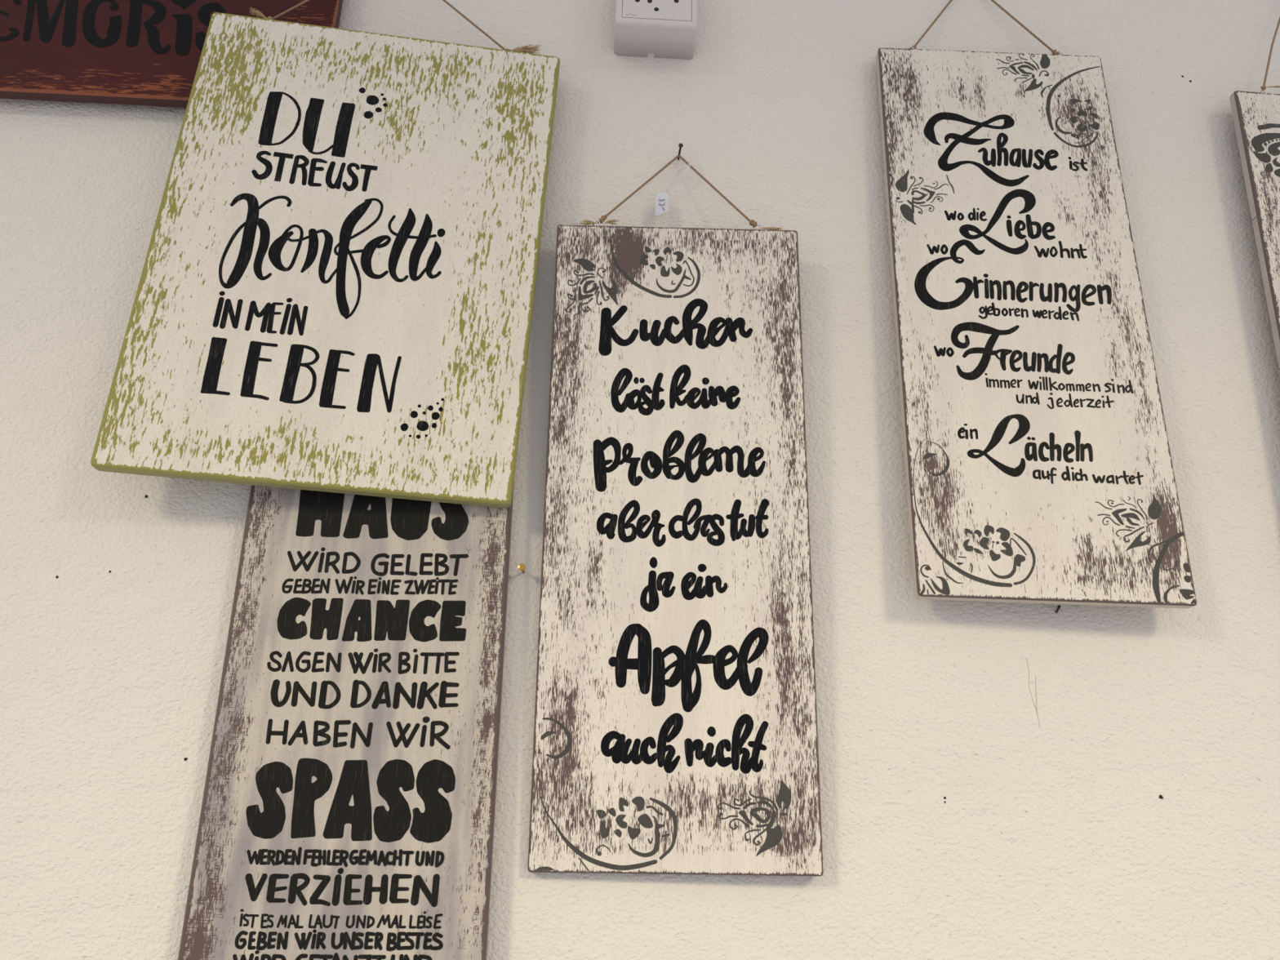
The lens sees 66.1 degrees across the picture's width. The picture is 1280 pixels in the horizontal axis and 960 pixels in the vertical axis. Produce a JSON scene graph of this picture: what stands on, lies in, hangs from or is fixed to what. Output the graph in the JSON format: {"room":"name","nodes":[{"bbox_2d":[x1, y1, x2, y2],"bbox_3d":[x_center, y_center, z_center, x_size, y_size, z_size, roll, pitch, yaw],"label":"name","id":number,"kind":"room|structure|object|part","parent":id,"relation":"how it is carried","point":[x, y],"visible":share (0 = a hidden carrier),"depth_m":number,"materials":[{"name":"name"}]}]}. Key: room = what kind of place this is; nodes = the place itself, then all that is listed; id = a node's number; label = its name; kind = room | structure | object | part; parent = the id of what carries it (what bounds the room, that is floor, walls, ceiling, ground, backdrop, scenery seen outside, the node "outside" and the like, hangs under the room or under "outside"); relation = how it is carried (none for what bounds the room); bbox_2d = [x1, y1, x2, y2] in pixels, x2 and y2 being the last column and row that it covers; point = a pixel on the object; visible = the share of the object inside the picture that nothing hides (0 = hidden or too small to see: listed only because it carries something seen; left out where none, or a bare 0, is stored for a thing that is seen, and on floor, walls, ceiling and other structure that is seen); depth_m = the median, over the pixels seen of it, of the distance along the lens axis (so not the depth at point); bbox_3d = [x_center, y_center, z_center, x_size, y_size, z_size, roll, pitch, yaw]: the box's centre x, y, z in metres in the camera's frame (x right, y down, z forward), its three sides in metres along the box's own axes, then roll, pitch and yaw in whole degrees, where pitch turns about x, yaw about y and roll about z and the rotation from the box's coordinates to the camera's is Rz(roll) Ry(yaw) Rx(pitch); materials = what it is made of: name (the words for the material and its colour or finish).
{"room":"gift shop","nodes":[
{"label":"gift shop","id":0,"kind":"room"},
{"bbox_2d":[0,0,1279,959],"bbox_3d":[-0.029,-0.110,0.865,5.200,4.000,0.101,2,-20,-2],"label":"wall","id":1,"kind":"structure","parent":0,"point":[998,780],"depth_m":0.75,"materials":[{"name":"white paint"}]},
{"bbox_2d":[0,0,342,107],"bbox_3d":[-0.500,-0.426,0.888,0.450,0.200,0.012,2,-20,-2],"label":"wooden sign","id":2,"kind":"object","parent":1,"relation":"attached to","point":[131,52],"visible":0.66,"depth_m":0.87,"materials":[{"name":"red paint"}]},
{"bbox_2d":[177,480,514,959],"bbox_3d":[-0.197,0.210,0.674,0.215,0.784,0.010,2,-20,-2],"label":"wooden sign","id":3,"kind":"object","parent":1,"relation":"attached to","point":[348,810],"visible":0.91,"depth_m":0.68,"materials":[{"name":"brown paint"}]},
{"bbox_2d":[517,563,525,573],"bbox_3d":[-0.088,0.067,0.738,0.006,0.006,0.014,2,-20,-2],"label":"nail","id":4,"kind":"object","parent":1,"relation":"attached to","point":[522,566],"visible":1,"depth_m":0.73,"materials":[{"name":"gold metal"}]},
{"bbox_2d":[613,0,697,59],"bbox_3d":[0.015,-0.440,0.913,0.075,0.085,0.040,2,-20,-2],"label":"wall socket","id":5,"kind":"object","parent":1,"relation":"attached to","point":[649,28],"visible":1,"depth_m":0.89,"materials":[{"name":"white plastic"}]},
{"bbox_3d":[0.016,-0.448,0.896,0.062,0.073,0.002,2,-20,-2],"label":"plate","id":6,"kind":"part","parent":5,"relation":"part of","materials":[{"name":"white plastic"}]},
{"bbox_2d":[677,143,683,159],"bbox_3d":[0.035,-0.290,0.872,0.004,0.004,0.020,2,-20,-2],"label":"nail","id":7,"kind":"object","parent":1,"relation":"attached to","point":[680,145],"visible":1,"depth_m":0.87,"materials":[{"name":"metal"}]},
{"bbox_2d":[527,155,823,875],"bbox_3d":[0.029,-0.013,0.763,0.205,0.595,0.028,2,-20,-1],"label":"wooden sign","id":8,"kind":"object","parent":7,"relation":"hanging from","point":[676,731],"visible":1,"depth_m":0.73,"materials":[{"name":"brown paint"}]},
{"bbox_2d":[564,258,617,315],"bbox_3d":[-0.039,-0.157,0.802,0.042,0.052,0.002,1,-19,-2],"label":"flower","id":9,"kind":"object","parent":8,"relation":"on","point":[585,264],"depth_m":0.80,"materials":[{"name":"grey paint"}]},
{"bbox_2d":[654,161,693,216],"bbox_3d":[0.030,-0.254,0.855,0.033,0.059,0.004,2,-20,-2],"label":"price tag","id":10,"kind":"object","parent":8,"relation":"hanging from","point":[661,200],"visible":1,"depth_m":0.85,"materials":[{"name":"white paper"}]},
{"bbox_2d":[717,780,791,856],"bbox_3d":[0.079,0.233,0.678,0.051,0.050,0.002,1,-19,-2],"label":"flower","id":11,"kind":"object","parent":8,"relation":"on","point":[774,836],"depth_m":0.68,"materials":[{"name":"grey paint"}]},
{"bbox_2d":[1055,604,1061,613],"bbox_3d":[0.318,0.099,0.749,0.002,0.004,0.012,-2,-20,8],"label":"nail","id":12,"kind":"object","parent":1,"relation":"attached to","point":[1059,606],"visible":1,"depth_m":0.75,"materials":[{"name":"metal"}]},
{"bbox_3d":[-0.235,-0.488,0.927,0.004,0.004,0.026,2,-20,-2],"label":"nail","id":13,"kind":"object","parent":1,"relation":"attached to","visible":0},
{"bbox_2d":[90,0,559,508],"bbox_3d":[-0.234,-0.241,0.820,0.318,0.541,0.023,3,-20,-5],"label":"wooden sign","id":14,"kind":"object","parent":13,"relation":"hanging from","point":[335,291],"visible":1,"depth_m":0.78,"materials":[{"name":"green paint"}]},
{"bbox_3d":[0.323,-0.492,0.965,0.004,0.004,0.011,2,-20,-2],"label":"nail","id":15,"kind":"object","parent":1,"relation":"attached to","visible":0},
{"bbox_2d":[875,0,1196,608],"bbox_3d":[0.318,-0.201,0.847,0.213,0.631,0.028,2,-20,-1],"label":"wooden sign","id":16,"kind":"object","parent":15,"relation":"hanging from","point":[1038,462],"visible":1,"depth_m":0.80,"materials":[{"name":"brown paint"}]},
{"bbox_2d":[888,168,954,224],"bbox_3d":[0.246,-0.246,0.854,0.056,0.058,0.002,2,-21,-1],"label":"flower","id":17,"kind":"object","parent":16,"relation":"on","point":[907,212],"depth_m":0.85,"materials":[{"name":"grey paint"}]},
{"bbox_2d":[995,53,1052,97],"bbox_3d":[0.354,-0.372,0.905,0.051,0.051,0.002,1,-21,1],"label":"flower","id":18,"kind":"object","parent":16,"relation":"on","point":[1045,60],"depth_m":0.91,"materials":[{"name":"grey paint"}]},
{"bbox_2d":[1096,493,1160,551],"bbox_3d":[0.374,0.032,0.750,0.050,0.048,0.002,1,-21,1],"label":"flower","id":19,"kind":"object","parent":16,"relation":"on","point":[1153,508],"depth_m":0.75,"materials":[{"name":"grey paint"}]},
{"bbox_3d":[0.659,-0.517,0.988,0.004,0.004,0.018,2,-20,-2],"label":"nail","id":20,"kind":"object","parent":1,"relation":"attached to","visible":0},
{"bbox_2d":[1229,16,1279,371],"bbox_3d":[0.636,-0.200,0.863,0.219,0.684,0.015,2,-20,-2],"label":"wooden sign","id":21,"kind":"object","parent":20,"relation":"hanging from","point":[1255,115],"visible":1,"depth_m":0.88,"materials":[{"name":"brown paint"}]},
{"bbox_2d":[1251,123,1279,177],"bbox_3d":[0.573,-0.298,0.887,0.043,0.060,0.001,4,-20,-1],"label":"flower","id":22,"kind":"object","parent":21,"relation":"on","point":[1265,137],"depth_m":0.89,"materials":[{"name":"grey paint"}]}
]}

